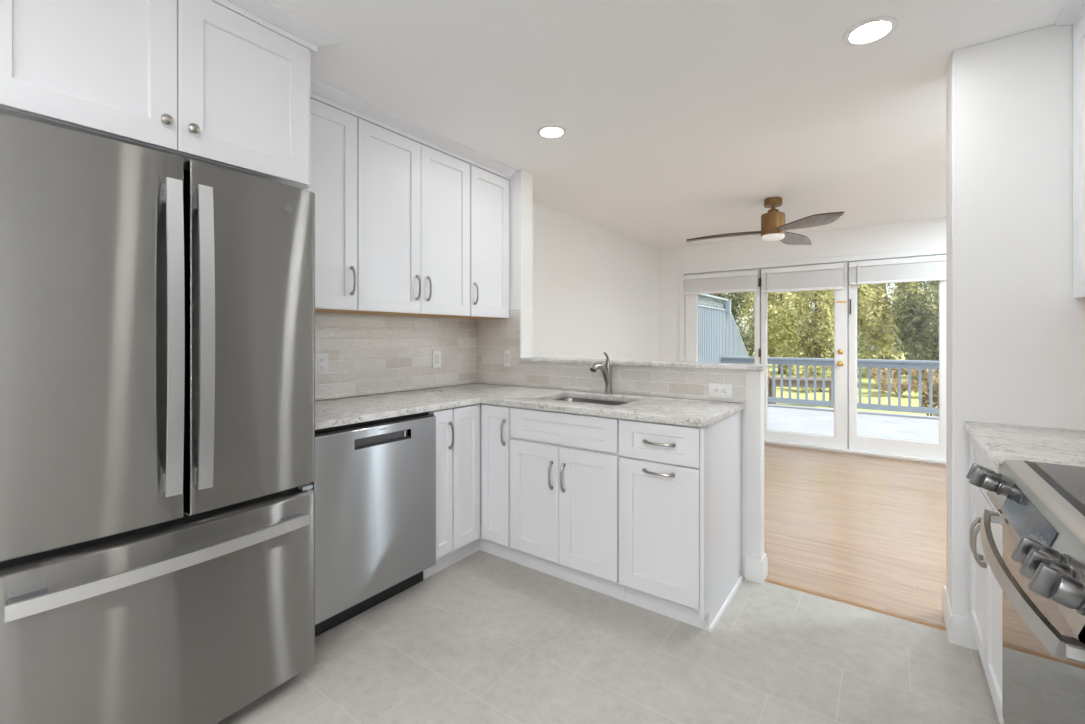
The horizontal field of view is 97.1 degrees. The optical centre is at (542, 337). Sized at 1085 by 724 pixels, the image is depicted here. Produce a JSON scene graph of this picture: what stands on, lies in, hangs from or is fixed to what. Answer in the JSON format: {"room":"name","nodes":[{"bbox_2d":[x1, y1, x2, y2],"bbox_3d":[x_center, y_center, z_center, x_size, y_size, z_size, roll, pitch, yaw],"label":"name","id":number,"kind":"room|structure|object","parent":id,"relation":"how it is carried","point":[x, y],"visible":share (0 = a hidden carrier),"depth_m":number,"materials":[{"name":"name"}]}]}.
{"room":"kitchen","nodes":[
{"label":"kitchen","id":0,"kind":"room"},
{"bbox_2d":[315,202,657,400],"bbox_3d":[-0.887,0.089,3.156,0.120,2.533,8.420,0,0,36],"label":"wall","id":1,"kind":"structure","parent":0,"point":[595,288],"depth_m":5.00,"materials":[{"name":"white paint"}]},
{"bbox_2d":[0,0,310,189],"bbox_3d":[-1.418,-0.852,1.696,0.708,0.531,0.898,0,0,36],"label":"upper cabinet","id":2,"kind":"object","parent":1,"relation":"attached to","point":[198,80],"visible":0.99,"depth_m":1.48,"materials":[{"name":"white paint"}]},
{"bbox_2d":[305,99,356,312],"bbox_3d":[-1.173,-0.624,2.340,0.352,0.981,0.425,0,0,36],"label":"upper cabinet","id":3,"kind":"object","parent":1,"relation":"attached to","point":[333,131],"visible":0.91,"depth_m":2.33,"materials":[{"name":"white paint"}]},
{"bbox_2d":[315,312,476,399],"bbox_3d":[-0.975,0.098,2.924,0.008,0.485,1.660,0,0,36],"label":"wall tile","id":4,"kind":"structure","parent":1,"relation":"attached to","point":[368,354],"depth_m":2.96,"materials":[{"name":"beige tile"}]},
{"bbox_2d":[315,353,327,374],"bbox_3d":[-1.197,0.147,2.601,0.008,0.118,0.075,0,0,36],"label":"wall outlet","id":5,"kind":"object","parent":4,"relation":"attached to","point":[321,359],"visible":0.94,"depth_m":2.60,"materials":[{"name":"white plastic"}]},
{"bbox_2d":[432,350,440,367],"bbox_3d":[-0.717,0.150,3.266,0.008,0.118,0.072,0,0,36],"label":"light switch","id":6,"kind":"object","parent":4,"relation":"attached to","point":[436,355],"visible":1,"depth_m":3.26,"materials":[{"name":"white plastic"}]},
{"bbox_2d":[325,118,469,316],"bbox_3d":[-0.811,-0.624,2.841,0.352,0.981,0.808,0,0,36],"label":"upper cabinet","id":7,"kind":"object","parent":1,"relation":"attached to","point":[413,198],"visible":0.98,"depth_m":2.71,"materials":[{"name":"white paint"}]},
{"bbox_2d":[438,165,508,318],"bbox_3d":[-0.459,-0.624,3.329,0.352,0.981,0.393,0,0,36],"label":"upper cabinet","id":8,"kind":"object","parent":1,"relation":"attached to","point":[489,192],"visible":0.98,"depth_m":3.24,"materials":[{"name":"white paint"}]},
{"bbox_2d":[217,444,999,723],"bbox_3d":[0.749,1.304,1.903,4.200,0.102,8.300,0,0,36],"label":"floor","id":9,"kind":"structure","parent":0,"point":[484,638],"depth_m":1.96,"materials":[{"name":"tile"}]},
{"bbox_2d":[0,113,314,723],"bbox_3d":[-1.346,0.363,1.629,0.862,1.785,0.814,0,0,36],"label":"refrigerator","id":10,"kind":"object","parent":9,"relation":"on","point":[157,308],"visible":1,"depth_m":1.33,"materials":[{"name":"grey metal"}]},
{"bbox_2d":[309,412,435,636],"bbox_3d":[-0.967,0.819,2.335,0.611,0.872,0.638,0,0,36],"label":"dishwasher","id":11,"kind":"object","parent":9,"relation":"on","point":[374,485],"visible":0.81,"depth_m":2.12,"materials":[{"name":"silver metal"}]},
{"bbox_2d":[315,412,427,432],"bbox_3d":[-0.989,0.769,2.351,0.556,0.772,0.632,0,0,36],"label":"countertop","id":12,"kind":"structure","parent":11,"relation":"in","point":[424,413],"depth_m":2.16,"materials":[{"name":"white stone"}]},
{"bbox_2d":[423,408,453,578],"bbox_3d":[-0.750,0.815,2.666,0.654,0.881,0.140,0,0,36],"label":"base cabinet","id":13,"kind":"object","parent":9,"relation":"on","point":[444,426],"visible":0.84,"depth_m":2.51,"materials":[{"name":"white paint"}]},
{"bbox_2d":[444,403,517,567],"bbox_3d":[-0.394,0.815,3.010,0.830,0.881,0.832,0,0,36],"label":"base cabinet","id":14,"kind":"object","parent":9,"relation":"on","point":[481,447],"visible":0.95,"depth_m":2.66,"materials":[{"name":"white paint"}]},
{"bbox_2d":[315,383,743,429],"bbox_3d":[-0.198,0.357,2.374,1.894,0.032,1.637,0,0,36],"label":"countertop","id":15,"kind":"structure","parent":14,"relation":"on","point":[329,413],"depth_m":2.46,"materials":[{"name":"stone"}]},
{"bbox_2d":[554,397,628,404],"bbox_3d":[0.264,0.471,2.681,0.553,0.195,0.382,0,0,36],"label":"sink","id":16,"kind":"object","parent":15,"relation":"in","point":[605,402],"visible":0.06,"depth_m":2.87,"materials":[{"name":"silver metal"}]},
{"bbox_2d":[590,352,612,393],"bbox_3d":[0.350,0.214,2.834,0.187,0.253,0.054,0,0,-42],"label":"faucet","id":17,"kind":"object","parent":15,"relation":"on","point":[606,369],"visible":1,"depth_m":2.86,"materials":[{"name":"silver metal"}]},
{"bbox_2d":[510,407,624,600],"bbox_3d":[0.257,0.815,2.642,0.652,0.881,0.654,0,0,36],"label":"base cabinet","id":18,"kind":"object","parent":9,"relation":"on","point":[564,467],"visible":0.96,"depth_m":2.39,"materials":[{"name":"white paint"}]},
{"bbox_2d":[619,411,743,632],"bbox_3d":[0.688,0.815,2.334,0.404,0.881,0.659,0,0,36],"label":"base cabinet","id":19,"kind":"object","parent":9,"relation":"on","point":[680,485],"visible":0.96,"depth_m":2.12,"materials":[{"name":"white paint"}]},
{"bbox_2d":[765,579,945,630],"bbox_3d":[1.444,1.251,2.264,0.718,0.008,0.026,0,0,36],"label":"threshold","id":20,"kind":"object","parent":9,"relation":"on","point":[766,580],"visible":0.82,"depth_m":2.23,"materials":[{"name":"brown wood"}]},
{"bbox_2d":[969,436,1003,723],"bbox_3d":[1.741,0.815,1.458,0.654,0.881,0.743,0,0,36],"label":"base cabinet","id":21,"kind":"object","parent":9,"relation":"on","point":[985,591],"visible":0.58,"depth_m":1.61,"materials":[{"name":"white paint"}]},
{"bbox_2d":[964,421,1084,469],"bbox_3d":[1.753,0.357,1.455,0.640,0.032,0.757,0,0,36],"label":"countertop","id":22,"kind":"structure","parent":21,"relation":"on","point":[1000,443],"depth_m":1.54,"materials":[{"name":"stone"}]},
{"bbox_2d":[966,460,1084,723],"bbox_3d":[1.261,0.795,0.849,0.696,0.921,0.796,0,0,36],"label":"range cooker","id":23,"kind":"object","parent":9,"relation":"on","point":[1040,507],"visible":1,"depth_m":0.97,"materials":[{"name":"grey metal"}]},
{"bbox_2d":[1024,461,1084,516],"bbox_3d":[1.308,0.341,0.815,0.570,0.013,0.788,0,0,36],"label":"cooktop","id":24,"kind":"object","parent":23,"relation":"in","point":[1066,483],"depth_m":1.11,"materials":[{"name":"black glass"}]},
{"bbox_2d":[477,169,763,577],"bbox_3d":[0.354,0.039,3.083,1.979,2.433,0.137,0,0,36],"label":"wall","id":25,"kind":"structure","parent":0,"point":[752,415],"depth_m":2.51,"materials":[{"name":"white paint"}]},
{"bbox_2d":[311,77,516,179],"bbox_3d":[-0.686,-1.148,2.736,0.075,0.058,1.642,0,0,36],"label":"crown molding","id":26,"kind":"structure","parent":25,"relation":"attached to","point":[321,92],"depth_m":2.62,"materials":[{"name":"white paint"}]},
{"bbox_2d":[477,310,744,402],"bbox_3d":[0.285,0.075,3.043,1.896,0.531,0.009,0,0,36],"label":"tile","id":27,"kind":"structure","parent":25,"relation":"attached to","point":[494,336],"depth_m":3.08,"materials":[{"name":"beige tile"}]},
{"bbox_2d":[504,350,510,366],"bbox_3d":[-0.247,0.151,3.415,0.062,0.116,0.008,0,0,36],"label":"light switch","id":28,"kind":"object","parent":27,"relation":"attached to","point":[507,353],"visible":1,"depth_m":3.41,"materials":[{"name":"white plastic"}]},
{"bbox_2d":[709,383,731,398],"bbox_3d":[0.950,0.286,2.552,0.122,0.075,0.008,0,0,36],"label":"wall outlet","id":29,"kind":"object","parent":27,"relation":"attached to","point":[715,390],"visible":1,"depth_m":2.55,"materials":[{"name":"white plastic"}]},
{"bbox_2d":[519,357,767,370],"bbox_3d":[0.521,0.157,2.941,1.570,0.026,0.156,0,0,36],"label":"bar ledge","id":30,"kind":"object","parent":25,"relation":"on","point":[705,365],"visible":1,"depth_m":2.76,"materials":[{"name":"stone"}]},
{"bbox_2d":[745,553,767,583],"bbox_3d":[1.119,1.198,2.503,0.086,0.115,0.118,0,0,36],"label":"baseboard","id":31,"kind":"structure","parent":25,"relation":"attached to","point":[756,570],"depth_m":2.46,"materials":[{"name":"white paint"}]},
{"bbox_2d":[269,0,1066,248],"bbox_3d":[0.784,-1.238,1.952,4.200,0.120,8.420,0,0,36],"label":"ceiling","id":32,"kind":"structure","parent":0,"point":[680,118],"depth_m":2.29,"materials":[{"name":"white paint"}]},
{"bbox_2d":[211,0,340,52],"bbox_3d":[-1.121,-1.148,1.515,0.080,0.058,1.003,0,0,36],"label":"crown molding","id":33,"kind":"structure","parent":32,"relation":"attached to","point":[265,13],"depth_m":1.75,"materials":[{"name":"white paint"}]},
{"bbox_2d":[537,125,565,137],"bbox_3d":[0.055,-1.173,2.745,0.170,0.008,0.170,0,0,36],"label":"recessed light","id":34,"kind":"object","parent":32,"relation":"in","point":[548,131],"visible":1,"depth_m":2.73,"materials":[{"name":"white plastic"}]},
{"bbox_2d":[541,128,561,136],"bbox_3d":[0.055,-1.171,2.745,0.124,0.004,0.124,0,0,17],"label":"diffuser","id":35,"kind":"object","parent":34,"relation":"attached to","point":[545,132],"depth_m":2.74,"materials":[{"name":"white plastic"}]},
{"bbox_2d":[686,197,843,244],"bbox_3d":[1.972,-1.002,4.219,1.238,0.352,1.153,0,0,36],"label":"ceiling fan","id":36,"kind":"object","parent":32,"relation":"hanging from","point":[773,226],"visible":1,"depth_m":4.02,"materials":[{"name":"brown wood"}]},
{"bbox_2d":[843,16,898,45],"bbox_3d":[1.262,-1.173,1.844,0.178,0.008,0.178,0,0,36],"label":"recessed light","id":37,"kind":"object","parent":32,"relation":"in","point":[874,29],"visible":1,"depth_m":1.83,"materials":[{"name":"white plastic"}]},
{"bbox_2d":[850,21,890,42],"bbox_3d":[1.262,-1.171,1.844,0.132,0.004,0.132,0,0,-5],"label":"diffuser","id":38,"kind":"object","parent":37,"relation":"attached to","point":[869,31],"depth_m":1.84,"materials":[{"name":"white plastic"}]},
{"bbox_2d":[658,217,945,361],"bbox_3d":[3.211,0.089,5.318,4.000,2.533,0.120,0,0,36],"label":"wall","id":39,"kind":"structure","parent":0,"point":[926,233],"depth_m":5.65,"materials":[{"name":"white paint"}]},
{"bbox_2d":[684,271,758,294],"bbox_3d":[2.201,-0.665,5.936,0.886,0.240,0.056,0,0,36],"label":"window blind","id":40,"kind":"object","parent":39,"relation":"attached to","point":[747,281],"visible":1,"depth_m":5.90,"materials":[{"name":"white fabric"}]},
{"bbox_2d":[685,269,760,363],"bbox_3d":[2.237,0.198,5.966,0.910,2.014,0.060,0,0,36],"label":"door","id":41,"kind":"structure","parent":39,"relation":"in","point":[691,301],"depth_m":6.14,"materials":[{"name":"white paint"}]},
{"bbox_2d":[761,264,843,292],"bbox_3d":[2.921,-0.500,5.412,0.820,0.580,0.064,0,0,36],"label":"window blind","id":42,"kind":"object","parent":39,"relation":"attached to","point":[822,277],"visible":1,"depth_m":5.38,"materials":[{"name":"white fabric"}]},
{"bbox_2d":[761,262,847,448],"bbox_3d":[2.947,0.197,5.427,0.864,2.016,0.104,0,0,36],"label":"door","id":43,"kind":"structure","parent":39,"relation":"in","point":[840,438],"depth_m":5.24,"materials":[{"name":"white paint"}]},
{"bbox_2d":[679,247,945,447],"bbox_3d":[2.930,0.188,5.473,2.757,2.135,0.078,0,0,36],"label":"door frame","id":44,"kind":"structure","parent":39,"relation":"attached to","point":[933,251],"depth_m":5.53,"materials":[{"name":"white paint"}]},
{"bbox_2d":[764,439,945,464],"bbox_3d":[2.934,1.230,5.475,2.632,0.046,0.150,0,0,36],"label":"door sill","id":45,"kind":"structure","parent":39,"relation":"attached to","point":[766,441],"depth_m":5.10,"materials":[{"name":"white paint"}]},
{"bbox_2d":[848,255,945,459],"bbox_3d":[3.651,0.197,4.961,0.845,2.016,0.062,0,0,36],"label":"door","id":46,"kind":"structure","parent":39,"relation":"in","point":[934,450],"depth_m":5.01,"materials":[{"name":"white paint"}]},
{"bbox_2d":[849,255,945,316],"bbox_3d":[3.624,-0.505,4.905,0.814,0.580,0.064,0,0,36],"label":"window blind","id":47,"kind":"object","parent":39,"relation":"attached to","point":[933,268],"visible":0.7,"depth_m":4.88,"materials":[{"name":"white fabric"}]},
{"bbox_2d":[946,24,1084,648],"bbox_3d":[2.324,0.089,1.674,1.378,2.533,0.260,0,0,36],"label":"wall","id":48,"kind":"structure","parent":0,"point":[1015,325],"depth_m":1.88,"materials":[{"name":"white paint"}]},
{"bbox_2d":[942,586,976,650],"bbox_3d":[1.789,1.198,2.058,0.088,0.115,0.284,0,0,36],"label":"baseboard","id":49,"kind":"structure","parent":48,"relation":"attached to","point":[959,630],"depth_m":1.95,"materials":[{"name":"white paint"}]},
{"bbox_2d":[1055,0,1084,30],"bbox_3d":[1.204,-1.154,0.745,0.065,0.048,2.554,0,0,36],"label":"crown molding","id":50,"kind":"structure","parent":48,"relation":"attached to","point":[1072,12],"depth_m":1.72,"materials":[{"name":"white paint"}]},
{"bbox_3d":[0.889,0.089,-0.383,0.100,2.533,4.754,0,0,36],"label":"wall","id":51,"kind":"structure","parent":0,"visible":0},
{"bbox_2d":[1073,13,1084,298],"bbox_3d":[1.861,-0.634,1.378,0.368,0.987,0.754,0,0,36],"label":"upper cabinet","id":52,"kind":"object","parent":51,"relation":"attached to","point":[1079,32],"visible":1,"depth_m":1.71,"materials":[{"name":"white paint"}]},
{"label":"outside","id":53,"kind":"structure","parent":0,"visible":0},
{"bbox_2d":[768,404,938,442],"bbox_3d":[5.005,1.305,6.439,7.400,0.040,3.786,0,0,36],"label":"deck","id":54,"kind":"object","parent":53,"point":[787,418],"visible":0.15,"depth_m":7.13,"materials":[{"name":"paint"}]},
{"bbox_2d":[722,356,938,414],"bbox_3d":[6.165,0.827,7.454,6.505,0.914,0.180,0,0,36],"label":"deck railing","id":55,"kind":"object","parent":54,"relation":"on","point":[910,364],"visible":0.4,"depth_m":7.99,"materials":[{"name":"paint"}]},
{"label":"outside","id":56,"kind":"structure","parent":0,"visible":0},
{"bbox_2d":[748,351,938,415],"bbox_3d":[21.056,1.955,33.492,80.000,0.200,66.300,0,0,36],"label":"ground","id":57,"kind":"structure","parent":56,"point":[864,380],"depth_m":15.49,"materials":[{"name":"green plant"}]},
{"bbox_2d":[698,294,748,362],"bbox_3d":[3.310,0.544,9.084,0.145,2.622,6.038,0,0,36],"label":"privacy fence","id":58,"kind":"object","parent":57,"relation":"on","point":[719,335],"visible":0.32,"depth_m":9.12,"materials":[{"name":"blue paint"}]},
{"bbox_2d":[698,292,753,356],"bbox_3d":[7.466,-0.886,21.356,3.293,5.572,2.858,0,0,-1],"label":"tree","id":59,"kind":"object","parent":57,"relation":"on","point":[735,310],"visible":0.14,"depth_m":20.68,"materials":[{"name":"green plant"}]},
{"bbox_2d":[738,291,784,354],"bbox_3d":[13.598,-2.438,29.553,3.292,8.604,3.002,0,0,13],"label":"tree","id":60,"kind":"object","parent":57,"relation":"on","point":[748,307],"visible":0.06,"depth_m":29.05,"materials":[{"name":"green plant"}]},
{"bbox_2d":[747,291,812,373],"bbox_3d":[12.169,-2.084,24.278,2.779,7.898,3.975,0,0,5],"label":"tree","id":61,"kind":"object","parent":57,"relation":"on","point":[772,297],"visible":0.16,"depth_m":23.57,"materials":[{"name":"green plant"}]},
{"bbox_2d":[768,376,833,407],"bbox_3d":[6.858,1.468,12.600,1.600,0.775,0.740,0,0,18],"label":"picnic table","id":62,"kind":"object","parent":57,"relation":"on","point":[777,379],"visible":0.48,"depth_m":12.43,"materials":[{"name":"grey wood"}]},
{"bbox_2d":[768,284,873,376],"bbox_3d":[10.958,-1.320,18.767,3.678,6.405,3.147,0,0,-13],"label":"tree","id":63,"kind":"object","parent":57,"relation":"on","point":[815,340],"visible":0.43,"depth_m":18.54,"materials":[{"name":"green plant"}]},
{"bbox_2d":[791,365,857,391],"bbox_3d":[9.403,1.287,16.301,1.970,1.159,1.420,0,0,4],"label":"shrub","id":64,"kind":"object","parent":57,"relation":"on","point":[818,368],"visible":0.3,"depth_m":16.16,"materials":[{"name":"green plant"}]},
{"bbox_2d":[813,285,878,356],"bbox_3d":[17.172,-1.802,27.334,3.516,7.332,3.658,0,0,36],"label":"tree","id":65,"kind":"object","parent":57,"relation":"on","point":[876,285],"visible":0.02,"depth_m":26.63,"materials":[{"name":"green plant"}]},
{"bbox_2d":[857,282,924,376],"bbox_3d":[15.372,-1.967,21.619,3.405,7.745,3.676,0,0,36],"label":"tree","id":66,"kind":"object","parent":57,"relation":"on","point":[877,320],"visible":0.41,"depth_m":20.94,"materials":[{"name":"green plant"}]},
{"bbox_2d":[866,367,938,394],"bbox_3d":[11.274,1.355,15.186,1.911,1.024,1.933,0,0,11],"label":"shrub","id":67,"kind":"object","parent":57,"relation":"on","point":[884,377],"visible":0.56,"depth_m":14.84,"materials":[{"name":"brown plant"}]},
{"bbox_2d":[888,281,938,386],"bbox_3d":[14.344,-1.186,16.550,3.303,6.154,3.391,0,0,6],"label":"tree","id":68,"kind":"object","parent":57,"relation":"on","point":[913,321],"visible":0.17,"depth_m":17.10,"materials":[{"name":"green plant"}]},
{"bbox_2d":[892,281,938,372],"bbox_3d":[20.227,-1.915,24.762,3.273,7.557,3.820,0,0,-23],"label":"tree","id":69,"kind":"object","parent":57,"relation":"on","point":[934,306],"visible":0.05,"depth_m":24.24,"materials":[{"name":"green plant"}]},
{"bbox_2d":[917,369,938,416],"bbox_3d":[7.622,1.165,9.118,0.821,1.390,0.905,0,0,36],"label":"shrub","id":70,"kind":"object","parent":57,"relation":"on","point":[925,372],"visible":0.09,"depth_m":9.08,"materials":[{"name":"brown plant"}]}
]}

